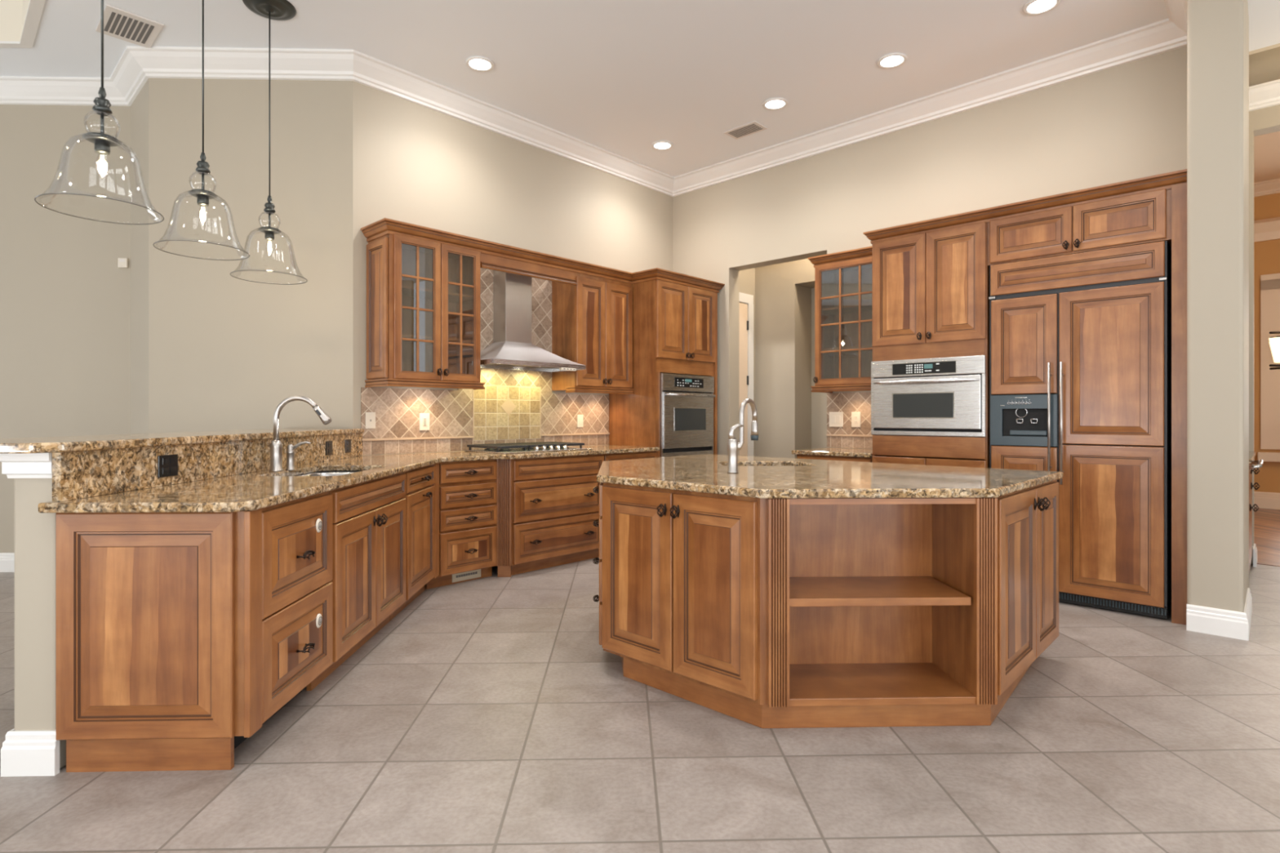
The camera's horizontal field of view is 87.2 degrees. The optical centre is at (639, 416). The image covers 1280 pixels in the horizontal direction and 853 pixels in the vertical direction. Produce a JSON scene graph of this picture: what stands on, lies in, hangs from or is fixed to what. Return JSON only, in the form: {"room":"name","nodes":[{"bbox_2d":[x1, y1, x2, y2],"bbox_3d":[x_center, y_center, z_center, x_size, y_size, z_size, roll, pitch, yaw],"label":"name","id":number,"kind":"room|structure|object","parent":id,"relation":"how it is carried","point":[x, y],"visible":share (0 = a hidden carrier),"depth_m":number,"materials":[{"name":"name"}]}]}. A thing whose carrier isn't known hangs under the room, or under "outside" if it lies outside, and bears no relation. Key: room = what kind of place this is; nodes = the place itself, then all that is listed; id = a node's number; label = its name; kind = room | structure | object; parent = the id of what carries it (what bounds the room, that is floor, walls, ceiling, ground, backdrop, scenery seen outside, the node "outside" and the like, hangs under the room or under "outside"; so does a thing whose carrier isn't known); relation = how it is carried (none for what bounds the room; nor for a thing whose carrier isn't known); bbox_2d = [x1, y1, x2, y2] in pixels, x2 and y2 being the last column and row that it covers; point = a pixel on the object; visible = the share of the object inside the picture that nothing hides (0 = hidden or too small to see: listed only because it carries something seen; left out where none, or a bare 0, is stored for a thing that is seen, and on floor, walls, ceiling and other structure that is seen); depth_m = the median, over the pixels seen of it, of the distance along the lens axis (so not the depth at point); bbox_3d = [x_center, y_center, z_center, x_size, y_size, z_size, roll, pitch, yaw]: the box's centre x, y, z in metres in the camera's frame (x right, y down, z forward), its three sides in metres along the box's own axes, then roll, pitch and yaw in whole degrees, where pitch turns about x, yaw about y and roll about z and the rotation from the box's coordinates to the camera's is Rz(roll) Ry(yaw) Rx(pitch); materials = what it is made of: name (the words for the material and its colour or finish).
{"room":"kitchen","nodes":[
{"label":"kitchen","id":0,"kind":"room"},
{"bbox_2d":[14,478,66,768],"bbox_3d":[-2.089,0.672,3.570,0.147,1.075,2.585,0,0,-2],"label":"wall","id":1,"kind":"structure","parent":0,"point":[34,531],"depth_m":2.28,"materials":[{"name":"beige paint"}]},
{"bbox_2d":[0,453,52,478],"bbox_3d":[-2.105,0.167,3.545,0.175,0.086,2.595,0,0,-2],"label":"trim","id":2,"kind":"structure","parent":1,"relation":"attached to","point":[29,465],"depth_m":2.26,"materials":[{"name":"white paint"}]},
{"bbox_2d":[0,728,59,776],"bbox_3d":[-2.094,1.137,3.550,0.177,0.145,2.585,0,0,-2],"label":"baseboard","id":3,"kind":"structure","parent":1,"relation":"attached to","point":[23,753],"depth_m":2.26,"materials":[{"name":"white paint"}]},
{"bbox_2d":[0,428,364,453],"bbox_3d":[-2.242,0.105,3.533,0.555,0.034,2.688,0,0,-2],"label":"bar","id":4,"kind":"object","parent":1,"relation":"on","point":[90,442],"visible":1,"depth_m":2.81,"materials":[{"name":"brown stone"}]},
{"bbox_2d":[0,104,130,552],"bbox_3d":[-6.070,-0.685,5.277,4.160,3.790,0.150,0,0,-2],"label":"wall","id":5,"kind":"structure","parent":0,"point":[65,296],"depth_m":5.25,"materials":[{"name":"beige paint"}]},
{"bbox_2d":[0,552,14,572],"bbox_3d":[-5.192,1.137,5.131,5.898,0.145,0.425,0,0,4],"label":"baseboard","id":6,"kind":"structure","parent":5,"relation":"attached to","point":[6,559],"depth_m":5.21,"materials":[{"name":"white paint"}]},
{"bbox_2d":[117,257,128,267],"bbox_3d":[-4.035,-1.195,5.246,0.070,0.076,0.022,0,0,-2],"label":"sensor","id":7,"kind":"object","parent":5,"relation":"attached to","point":[122,262],"visible":1,"depth_m":5.24,"materials":[{"name":"beige plastic"}]},
{"bbox_2d":[130,79,148,434],"bbox_3d":[-3.760,-0.685,5.117,0.742,3.790,0.106,0,0,43],"label":"wall","id":8,"kind":"structure","parent":0,"point":[140,107],"depth_m":5.04,"materials":[{"name":"beige paint"}]},
{"bbox_2d":[148,78,352,433],"bbox_3d":[-2.804,-0.685,4.918,1.450,3.790,0.150,0,0,-2],"label":"wall","id":9,"kind":"structure","parent":0,"point":[225,350],"depth_m":4.84,"materials":[{"name":"beige paint"}]},
{"bbox_2d":[352,80,672,455],"bbox_3d":[-0.849,-0.685,6.271,0.150,3.790,3.733,0,0,43],"label":"wall","id":10,"kind":"structure","parent":0,"point":[413,163],"depth_m":5.62,"materials":[{"name":"beige paint"}]},
{"bbox_2d":[364,233,484,389],"bbox_3d":[-1.599,-0.752,5.075,0.396,1.085,0.797,0,0,43],"label":"upper cabinet","id":11,"kind":"object","parent":10,"relation":"attached to","point":[424,296],"visible":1,"depth_m":5.00,"materials":[{"name":"brown wood"}]},
{"bbox_2d":[480,253,577,285],"bbox_3d":[-0.911,-1.228,5.611,0.046,0.135,0.976,0,0,43],"label":"valance","id":12,"kind":"object","parent":11,"relation":"attached to","point":[491,262],"visible":1,"depth_m":5.57,"materials":[{"name":"brown wood"}]},
{"bbox_2d":[360,217,724,293],"bbox_3d":[-0.537,-1.323,5.884,3.571,0.089,0.388,0,0,-39],"label":"crown molding","id":13,"kind":"structure","parent":11,"relation":"attached to","point":[385,226],"depth_m":5.56,"materials":[{"name":"brown wood"}]},
{"bbox_2d":[360,267,609,455],"bbox_3d":[-1.169,-0.501,5.806,0.021,1.577,2.504,0,0,43],"label":"tile backsplash","id":14,"kind":"structure","parent":10,"relation":"attached to","point":[513,406],"depth_m":5.70,"materials":[{"name":"tile"}]},
{"bbox_2d":[365,412,375,428],"bbox_3d":[-1.981,0.032,4.941,0.008,0.120,0.075,0,0,43],"label":"jack plate","id":15,"kind":"object","parent":14,"relation":"attached to","point":[370,416],"visible":1,"depth_m":4.94,"materials":[{"name":"beige plastic"}]},
{"bbox_2d":[419,413,429,430],"bbox_3d":[-1.683,0.044,5.254,0.010,0.135,0.085,0,0,43],"label":"plate","id":16,"kind":"object","parent":14,"relation":"attached to","point":[424,417],"visible":1,"depth_m":5.25,"materials":[{"name":"beige plastic"}]},
{"bbox_2d":[577,414,583,426],"bbox_3d":[-0.571,0.046,6.431,0.009,0.120,0.075,0,0,43],"label":"outlet plate","id":17,"kind":"object","parent":14,"relation":"attached to","point":[580,417],"visible":1,"depth_m":6.43,"materials":[{"name":"beige plastic"}]},
{"bbox_2d":[480,270,586,372],"bbox_3d":[-0.972,-0.819,5.674,0.486,0.862,0.950,0,0,43],"label":"range hood","id":18,"kind":"object","parent":10,"relation":"attached to","point":[512,348],"visible":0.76,"depth_m":5.66,"materials":[{"name":"metal"}]},
{"bbox_2d":[551,271,633,394],"bbox_3d":[-0.431,-0.752,6.311,0.396,1.085,0.751,0,0,43],"label":"upper cabinet","id":19,"kind":"object","parent":10,"relation":"attached to","point":[592,318],"visible":0.98,"depth_m":6.15,"materials":[{"name":"brown wood"}]},
{"bbox_2d":[0,507,1279,852],"bbox_3d":[1.610,1.233,4.231,19.455,0.054,17.370,0,0,-2],"label":"floor","id":20,"kind":"structure","parent":0,"point":[490,714],"depth_m":2.34,"materials":[{"name":"tile"}]},
{"bbox_2d":[55,491,332,772],"bbox_3d":[-1.634,0.767,2.611,0.689,0.886,0.682,0,0,-2],"label":"base cabinet","id":21,"kind":"object","parent":20,"relation":"on","point":[179,636],"visible":0.98,"depth_m":2.28,"materials":[{"name":"brown wood"}]},
{"bbox_2d":[37,444,660,512],"bbox_3d":[-1.326,0.305,4.537,1.616,0.034,4.794,0,0,21],"label":"countertop","id":22,"kind":"structure","parent":21,"relation":"on","point":[254,491],"depth_m":2.80,"materials":[{"name":"brown stone"}]},
{"bbox_2d":[52,432,362,501],"bbox_3d":[-2.001,0.205,3.583,0.029,0.164,2.645,0,0,-2],"label":"granite splash","id":23,"kind":"object","parent":22,"relation":"on","point":[86,473],"visible":0.86,"depth_m":2.83,"materials":[{"name":"brown stone"}]},
{"bbox_2d":[157,453,177,477],"bbox_3d":[-1.959,0.206,2.792,0.009,0.090,0.118,0,0,-2],"label":"outlet plate","id":24,"kind":"object","parent":23,"relation":"attached to","point":[167,464],"visible":1,"depth_m":2.78,"materials":[{"name":"black plastic"}]},
{"bbox_2d":[325,440,332,455],"bbox_3d":[-2.002,0.206,4.330,0.009,0.090,0.090,0,0,-2],"label":"outlet plate","id":25,"kind":"object","parent":23,"relation":"attached to","point":[329,443],"visible":1,"depth_m":4.32,"materials":[{"name":"black"}]},
{"bbox_2d":[345,439,351,453],"bbox_3d":[-2.010,0.206,4.633,0.009,0.090,0.090,0,0,-2],"label":"outlet plate","id":26,"kind":"object","parent":23,"relation":"attached to","point":[348,442],"visible":1,"depth_m":4.62,"materials":[{"name":"black"}]},
{"bbox_2d":[285,441,311,470],"bbox_3d":[-1.825,0.211,3.590,0.130,0.154,0.048,0,0,-2],"label":"soap dispenser","id":27,"kind":"object","parent":22,"relation":"on","point":[290,452],"visible":1,"depth_m":3.58,"materials":[{"name":"grey metal"}]},
{"bbox_2d":[268,395,331,471],"bbox_3d":[-1.777,0.090,3.513,0.312,0.396,0.071,0,0,-2],"label":"faucet","id":28,"kind":"object","parent":22,"relation":"on","point":[276,446],"visible":1,"depth_m":3.50,"materials":[{"name":"grey metal"}]},
{"bbox_2d":[296,471,359,475],"bbox_3d":[-1.661,0.423,3.585,0.440,0.201,0.770,0,0,-2],"label":"sink","id":29,"kind":"object","parent":22,"relation":"in","point":[322,473],"visible":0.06,"depth_m":3.93,"materials":[{"name":"metal"}]},
{"bbox_2d":[465,441,592,453],"bbox_3d":[-0.914,0.260,5.612,0.550,0.056,0.910,0,0,43],"label":"gas cooktop","id":30,"kind":"object","parent":22,"relation":"in","point":[544,446],"visible":1,"depth_m":5.45,"materials":[{"name":"metal"}]},
{"bbox_2d":[465,446,592,453],"bbox_3d":[-0.914,0.282,5.612,0.550,0.012,0.910,0,0,43],"label":"grate","id":31,"kind":"object","parent":30,"relation":"on","point":[547,449],"depth_m":5.44,"materials":[{"name":"metal"}]},
{"bbox_2d":[306,471,405,690],"bbox_3d":[-1.640,0.767,3.458,0.654,0.885,1.005,0,0,-2],"label":"base cabinet","id":32,"kind":"object","parent":20,"relation":"on","point":[368,580],"visible":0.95,"depth_m":3.35,"materials":[{"name":"brown wood"}]},
{"bbox_2d":[389,462,439,621],"bbox_3d":[-1.665,0.767,4.320,0.654,0.885,0.710,0,0,-2],"label":"base cabinet","id":33,"kind":"object","parent":20,"relation":"on","point":[422,484],"visible":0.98,"depth_m":4.28,"materials":[{"name":"brown wood"}]},
{"bbox_2d":[425,459,497,589],"bbox_3d":[-1.452,0.767,5.030,0.659,0.885,0.535,0,0,43],"label":"base cabinet","id":34,"kind":"object","parent":20,"relation":"on","point":[468,490],"visible":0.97,"depth_m":4.84,"materials":[{"name":"brown wood"}]},
{"bbox_2d":[452,568,480,582],"bbox_3d":[-1.269,1.167,4.923,0.010,0.062,0.240,0,0,43],"label":"vent register","id":35,"kind":"object","parent":34,"relation":"attached to","point":[476,573],"visible":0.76,"depth_m":4.92,"materials":[{"name":"beige metal"}]},
{"bbox_2d":[496,453,604,577],"bbox_3d":[-0.882,0.767,5.575,0.739,0.886,1.040,0,0,43],"label":"base cabinet","id":36,"kind":"object","parent":20,"relation":"on","point":[548,508],"visible":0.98,"depth_m":5.28,"materials":[{"name":"brown wood"}]},
{"bbox_2d":[604,451,656,461],"bbox_3d":[-0.293,0.767,6.219,0.710,0.885,0.695,0,0,43],"label":"base cabinet","id":37,"kind":"object","parent":20,"relation":"on","point":[628,455],"visible":0.02,"depth_m":5.99,"materials":[{"name":"brown wood"}]},
{"bbox_2d":[608,279,717,457],"bbox_3d":[0.263,-0.042,6.825,0.694,2.503,0.940,0,0,43],"label":"tall cabinet","id":38,"kind":"object","parent":20,"relation":"on","point":[675,326],"visible":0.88,"depth_m":6.48,"materials":[{"name":"brown wood"}]},
{"bbox_2d":[660,373,715,457],"bbox_3d":[0.501,0.003,6.607,0.093,0.815,0.800,0,0,43],"label":"wall oven","id":39,"kind":"object","parent":38,"relation":"in","point":[686,401],"visible":0.97,"depth_m":6.58,"materials":[{"name":"metal"}]},
{"bbox_2d":[592,480,1058,728],"bbox_3d":[0.700,0.762,3.457,2.271,0.895,1.734,0,0,43],"label":"kitchen island","id":40,"kind":"object","parent":20,"relation":"on","point":[760,612],"visible":0.99,"depth_m":2.80,"materials":[{"name":"brown wood"}]},
{"bbox_2d":[596,453,1062,497],"bbox_3d":[0.713,0.295,3.520,2.260,0.035,1.765,0,0,43],"label":"island countertop","id":41,"kind":"structure","parent":40,"relation":"on","point":[757,477],"depth_m":3.10,"materials":[{"name":"brown stone"}]},
{"bbox_2d":[727,398,759,473],"bbox_3d":[0.520,0.095,3.340,0.227,0.367,0.062,0,0,-42],"label":"faucet","id":42,"kind":"object","parent":41,"relation":"on","point":[733,446],"visible":1,"depth_m":3.28,"materials":[{"name":"grey metal"}]},
{"bbox_2d":[789,576,970,606],"bbox_3d":[0.922,0.718,2.766,0.712,0.031,0.347,0,0,-2],"label":"shelf","id":43,"kind":"object","parent":40,"relation":"attached to","point":[804,591],"depth_m":2.68,"materials":[{"name":"brown wood"}]},
{"bbox_2d":[789,662,976,706],"bbox_3d":[0.928,1.096,2.761,0.733,0.028,0.361,0,0,-2],"label":"shelf","id":44,"kind":"object","parent":40,"relation":"attached to","point":[811,684],"depth_m":2.69,"materials":[{"name":"brown wood"}]},
{"bbox_2d":[796,454,872,462],"bbox_3d":[1.769,0.767,5.662,0.670,0.885,0.621,0,0,43],"label":"base cabinet","id":45,"kind":"object","parent":20,"relation":"on","point":[798,456],"visible":0.09,"depth_m":5.43,"materials":[{"name":"brown wood"}]},
{"bbox_2d":[791,447,872,457],"bbox_3d":[1.755,0.305,5.674,0.695,0.034,0.657,0,0,43],"label":"countertop","id":46,"kind":"structure","parent":45,"relation":"on","point":[850,452],"depth_m":5.53,"materials":[{"name":"brown stone"}]},
{"bbox_2d":[872,222,989,467],"bbox_3d":[2.294,-0.070,5.129,0.823,2.560,0.704,0,0,43],"label":"tall cabinet","id":47,"kind":"object","parent":20,"relation":"on","point":[931,290],"visible":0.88,"depth_m":4.88,"materials":[{"name":"brown wood"}]},
{"bbox_2d":[871,355,986,436],"bbox_3d":[2.067,-0.138,4.894,0.815,0.564,0.084,0,0,43],"label":"microwave oven","id":48,"kind":"object","parent":47,"relation":"in","point":[938,396],"visible":1,"depth_m":4.87,"materials":[{"name":"metal"}]},
{"bbox_2d":[862,168,1186,244],"bbox_3d":[2.673,-1.379,4.784,1.952,0.086,0.685,0,0,43],"label":"crown molding","id":49,"kind":"structure","parent":47,"relation":"on","point":[1161,181],"depth_m":4.40,"materials":[{"name":"brown wood"}]},
{"bbox_2d":[988,240,1171,618],"bbox_3d":[2.945,0.083,4.494,0.965,2.235,0.702,0,0,43],"label":"refrigerator","id":50,"kind":"object","parent":20,"relation":"on","point":[1080,344],"visible":0.84,"depth_m":4.19,"materials":[{"name":"brown wood"}]},
{"bbox_2d":[1171,182,1186,625],"bbox_3d":[3.367,-0.070,4.150,0.075,2.560,0.657,0,0,43],"label":"panel","id":51,"kind":"object","parent":20,"relation":"on","point":[1179,192],"visible":0.57,"depth_m":3.91,"materials":[{"name":"brown wood"}]},
{"bbox_2d":[1248,450,1263,571],"bbox_3d":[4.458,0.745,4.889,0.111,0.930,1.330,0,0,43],"label":"base cabinet","id":52,"kind":"object","parent":20,"relation":"on","point":[1251,454],"visible":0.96,"depth_m":4.96,"materials":[{"name":"brown wood"}]},
{"bbox_2d":[1248,450,1255,463],"bbox_3d":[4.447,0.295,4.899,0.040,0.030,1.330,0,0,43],"label":"countertop","id":53,"kind":"structure","parent":52,"relation":"on","point":[1251,454],"depth_m":4.83,"materials":[{"name":"stone"}]},
{"bbox_2d":[0,0,1279,177],"bbox_3d":[0.337,-2.750,2.260,17.200,0.340,13.900,0,0,-2],"label":"ceiling","id":54,"kind":"structure","parent":0,"point":[621,77],"depth_m":4.69,"materials":[{"name":"white paint"}]},
{"bbox_2d":[0,0,45,48],"bbox_3d":[-5.322,-2.572,2.147,3.920,0.016,5.030,0,0,-2],"label":"trim","id":55,"kind":"structure","parent":54,"relation":"attached to","point":[35,8],"depth_m":4.44,"materials":[{"name":"white paint"}]},
{"bbox_2d":[34,0,164,225],"bbox_3d":[-2.270,-1.723,2.837,0.427,1.712,0.427,0,0,-13],"label":"pendant lamp","id":56,"kind":"object","parent":54,"relation":"hanging from","point":[102,142],"visible":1,"depth_m":2.83,"materials":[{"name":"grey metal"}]},
{"bbox_2d":[82,87,121,155],"bbox_3d":[-2.270,-1.250,2.838,0.132,0.280,0.132,0,0,-2],"label":"socket","id":57,"kind":"object","parent":56,"relation":"attached to","point":[102,142],"depth_m":2.82,"materials":[{"name":"grey metal"}]},
{"bbox_2d":[95,4,164,48],"bbox_3d":[-3.386,-2.574,4.457,0.410,0.012,0.300,0,0,43],"label":"ceiling vent","id":58,"kind":"object","parent":54,"relation":"in","point":[119,24],"visible":1,"depth_m":4.44,"materials":[{"name":"white metal"}]},
{"bbox_2d":[152,0,249,260],"bbox_3d":[-2.300,-1.723,3.537,0.427,1.712,0.427,0,0,-13],"label":"pendant lamp","id":59,"kind":"object","parent":54,"relation":"hanging from","point":[202,196],"visible":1,"depth_m":3.53,"materials":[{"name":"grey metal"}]},
{"bbox_2d":[187,152,217,206],"bbox_3d":[-2.300,-1.250,3.537,0.132,0.280,0.132,0,0,-2],"label":"socket","id":60,"kind":"object","parent":59,"relation":"attached to","point":[202,196],"depth_m":3.52,"materials":[{"name":"grey metal"}]},
{"bbox_2d":[230,0,307,284],"bbox_3d":[-2.329,-1.723,4.226,0.427,1.712,0.427,0,0,-13],"label":"pendant lamp","id":61,"kind":"object","parent":54,"relation":"hanging from","point":[275,10],"visible":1,"depth_m":4.22,"materials":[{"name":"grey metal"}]},
{"bbox_2d":[257,195,281,240],"bbox_3d":[-2.329,-1.250,4.226,0.132,0.280,0.132,0,0,-2],"label":"socket","id":62,"kind":"object","parent":61,"relation":"attached to","point":[269,232],"depth_m":4.21,"materials":[{"name":"grey metal"}]},
{"bbox_2d":[465,56,494,71],"bbox_3d":[-1.170,-2.573,4.914,0.208,0.010,0.208,0,0,-2],"label":"recessed light","id":63,"kind":"object","parent":54,"relation":"in","point":[479,64],"visible":1,"depth_m":4.91,"materials":[{"name":"white paint"}]},
{"bbox_2d":[651,140,673,150],"bbox_3d":[0.213,-2.573,6.393,0.208,0.010,0.208,0,0,-2],"label":"recessed light","id":64,"kind":"object","parent":54,"relation":"in","point":[661,144],"visible":1,"depth_m":6.38,"materials":[{"name":"white paint"}]},
{"bbox_2d":[723,120,767,139],"bbox_3d":[0.951,-2.574,6.059,0.340,0.012,0.200,0,0,43],"label":"ceiling vent","id":65,"kind":"object","parent":54,"relation":"in","point":[753,127],"visible":1,"depth_m":6.04,"materials":[{"name":"white metal"}]},
{"bbox_2d":[762,97,787,110],"bbox_3d":[1.115,-2.573,5.542,0.208,0.010,0.208,0,0,-2],"label":"recessed light","id":66,"kind":"object","parent":54,"relation":"in","point":[773,104],"visible":1,"depth_m":5.54,"materials":[{"name":"white paint"}]},
{"bbox_2d":[876,53,907,68],"bbox_3d":[1.826,-2.573,4.870,0.208,0.010,0.208,0,0,-2],"label":"recessed light","id":67,"kind":"object","parent":54,"relation":"in","point":[891,60],"visible":1,"depth_m":4.87,"materials":[{"name":"white paint"}]},
{"bbox_2d":[1022,0,1061,15],"bbox_3d":[2.515,-2.573,4.208,0.208,0.010,0.208,0,0,-2],"label":"recessed light","id":68,"kind":"object","parent":54,"relation":"in","point":[1033,7],"visible":1,"depth_m":4.22,"materials":[{"name":"white paint"}]},
{"bbox_2d":[738,267,755,456],"bbox_3d":[1.075,-0.685,7.337,0.120,3.790,0.460,0,0,43],"label":"wall","id":69,"kind":"structure","parent":0,"point":[747,277],"depth_m":7.41,"materials":[{"name":"beige paint"}]},
{"bbox_2d":[738,292,753,456],"bbox_3d":[1.128,-0.060,7.290,0.022,2.540,0.345,0,0,43],"label":"door","id":70,"kind":"structure","parent":69,"relation":"in","point":[745,311],"depth_m":7.32,"materials":[{"name":"white paint"}]},
{"bbox_2d":[755,258,814,458],"bbox_3d":[2.152,-0.685,6.876,2.320,3.790,0.350,0,0,43],"label":"wall","id":71,"kind":"structure","parent":0,"point":[783,307],"depth_m":7.26,"materials":[{"name":"beige paint"}]},
{"bbox_2d":[811,288,826,448],"bbox_3d":[2.307,-0.685,7.039,2.320,3.790,0.100,0,0,43],"label":"niche","id":72,"kind":"object","parent":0,"point":[819,400],"depth_m":7.34,"materials":[{"name":"beige paint"}]},
{"bbox_2d":[672,45,1186,455],"bbox_3d":[2.056,-0.685,5.970,4.485,3.790,0.180,0,0,43],"label":"wall","id":73,"kind":"structure","parent":0,"point":[1126,122],"depth_m":5.53,"materials":[{"name":"beige paint"}]},
{"bbox_2d":[0,0,1186,197],"bbox_3d":[-2.102,-2.502,5.996,11.774,0.155,3.504,0,0,7],"label":"trim","id":74,"kind":"structure","parent":73,"relation":"attached to","point":[136,64],"depth_m":5.14,"materials":[{"name":"white paint"}]},
{"bbox_2d":[807,245,872,393],"bbox_3d":[1.845,-0.798,5.768,0.705,1.177,0.396,0,0,43],"label":"upper cabinet","id":75,"kind":"object","parent":73,"relation":"attached to","point":[843,280],"visible":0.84,"depth_m":5.89,"materials":[{"name":"brown wood"}]},
{"bbox_2d":[826,391,872,448],"bbox_3d":[1.970,0.038,5.911,0.710,0.497,0.021,0,0,43],"label":"tile backsplash","id":76,"kind":"structure","parent":73,"relation":"attached to","point":[846,403],"depth_m":6.00,"materials":[{"name":"tile"}]},
{"bbox_2d":[829,412,843,426],"bbox_3d":[1.775,0.030,6.084,0.135,0.135,0.009,0,0,43],"label":"switch plate","id":77,"kind":"object","parent":76,"relation":"attached to","point":[836,419],"visible":1,"depth_m":6.08,"materials":[{"name":"beige plastic"}]},
{"bbox_2d":[851,412,860,426],"bbox_3d":[1.913,0.030,5.954,0.085,0.135,0.009,0,0,43],"label":"outlet plate","id":78,"kind":"object","parent":76,"relation":"attached to","point":[855,416],"visible":1,"depth_m":5.95,"materials":[{"name":"beige plastic"}]},
{"bbox_2d":[987,188,1171,266],"bbox_3d":[2.958,-1.195,4.501,1.000,0.310,0.704,0,0,43],"label":"upper cabinet","id":79,"kind":"object","parent":73,"relation":"attached to","point":[1143,218],"visible":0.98,"depth_m":4.24,"materials":[{"name":"brown wood"}]},
{"bbox_2d":[1186,0,1248,612],"bbox_3d":[3.532,-0.685,4.092,0.240,3.790,1.000,0,0,43],"label":"wall","id":80,"kind":"structure","parent":0,"point":[1218,30],"depth_m":3.73,"materials":[{"name":"beige paint"}]},
{"bbox_2d":[1186,587,1252,640],"bbox_3d":[3.436,1.137,3.976,0.260,0.145,0.740,0,0,43],"label":"baseboard","id":81,"kind":"structure","parent":80,"relation":"attached to","point":[1199,619],"depth_m":3.71,"materials":[{"name":"white paint"}]},
{"bbox_2d":[1248,46,1279,546],"bbox_3d":[5.253,-0.940,5.410,4.200,4.300,0.160,0,0,43],"label":"wall","id":82,"kind":"structure","parent":0,"point":[1251,56],"depth_m":5.51,"materials":[{"name":"beige paint"}]},
{"bbox_2d":[1250,543,1257,567],"bbox_3d":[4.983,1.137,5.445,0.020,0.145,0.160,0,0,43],"label":"baseboard","id":83,"kind":"structure","parent":82,"relation":"attached to","point":[1255,553],"depth_m":5.39,"materials":[{"name":"white paint"}]},
{"bbox_2d":[1248,79,1279,111],"bbox_3d":[5.624,-2.583,4.856,5.500,0.155,0.135,0,0,43],"label":"trim","id":84,"kind":"structure","parent":82,"relation":"attached to","point":[1266,95],"depth_m":5.41,"materials":[{"name":"white paint"}]},
{"bbox_2d":[1248,43,1279,54],"bbox_3d":[5.231,-2.810,3.931,6.200,0.460,0.060,0,0,43],"label":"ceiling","id":85,"kind":"structure","parent":0,"point":[1275,46],"depth_m":4.73,"materials":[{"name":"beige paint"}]},
{"bbox_2d":[1253,193,1279,493],"bbox_3d":[8.659,-0.940,8.431,7.000,4.300,0.150,0,0,43],"label":"wall","id":86,"kind":"structure","parent":0,"point":[1266,253],"depth_m":8.81,"materials":[{"name":"brown paint"}]},
{"bbox_2d":[1253,217,1279,242],"bbox_3d":[8.566,-2.430,8.332,7.000,0.280,0.120,0,0,43],"label":"trim","id":87,"kind":"structure","parent":86,"relation":"attached to","point":[1266,229],"depth_m":8.72,"materials":[{"name":"beige paint"}]},
{"bbox_2d":[1253,491,1279,509],"bbox_3d":[8.599,1.101,8.367,7.000,0.218,0.026,0,0,43],"label":"baseboard","id":88,"kind":"structure","parent":86,"relation":"attached to","point":[1271,500],"depth_m":8.76,"materials":[{"name":"beige paint"}]},
{"bbox_2d":[1253,178,1279,197],"bbox_3d":[8.561,-2.962,8.327,7.000,0.155,0.135,0,0,43],"label":"trim","id":89,"kind":"structure","parent":86,"relation":"attached to","point":[1273,186],"depth_m":8.72,"materials":[{"name":"beige paint"}]},
{"bbox_2d":[1257,273,1279,462],"bbox_3d":[8.708,-0.625,8.198,1.730,2.430,0.120,0,0,43],"label":"window","id":90,"kind":"structure","parent":86,"relation":"in","point":[1269,283],"depth_m":8.72,"materials":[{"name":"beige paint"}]},
{"bbox_2d":[1253,131,1279,182],"bbox_3d":[7.191,-3.065,6.805,7.100,0.050,4.530,0,0,43],"label":"ceiling","id":91,"kind":"structure","parent":0,"point":[1267,146],"depth_m":7.89,"materials":[{"name":"beige paint"}]},
{"bbox_2d":[1268,331,1279,369],"bbox_3d":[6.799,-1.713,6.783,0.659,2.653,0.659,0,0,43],"label":"wall sconce","id":92,"kind":"object","parent":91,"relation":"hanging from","point":[1274,341],"visible":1,"depth_m":6.76,"materials":[{"name":"white glass"}]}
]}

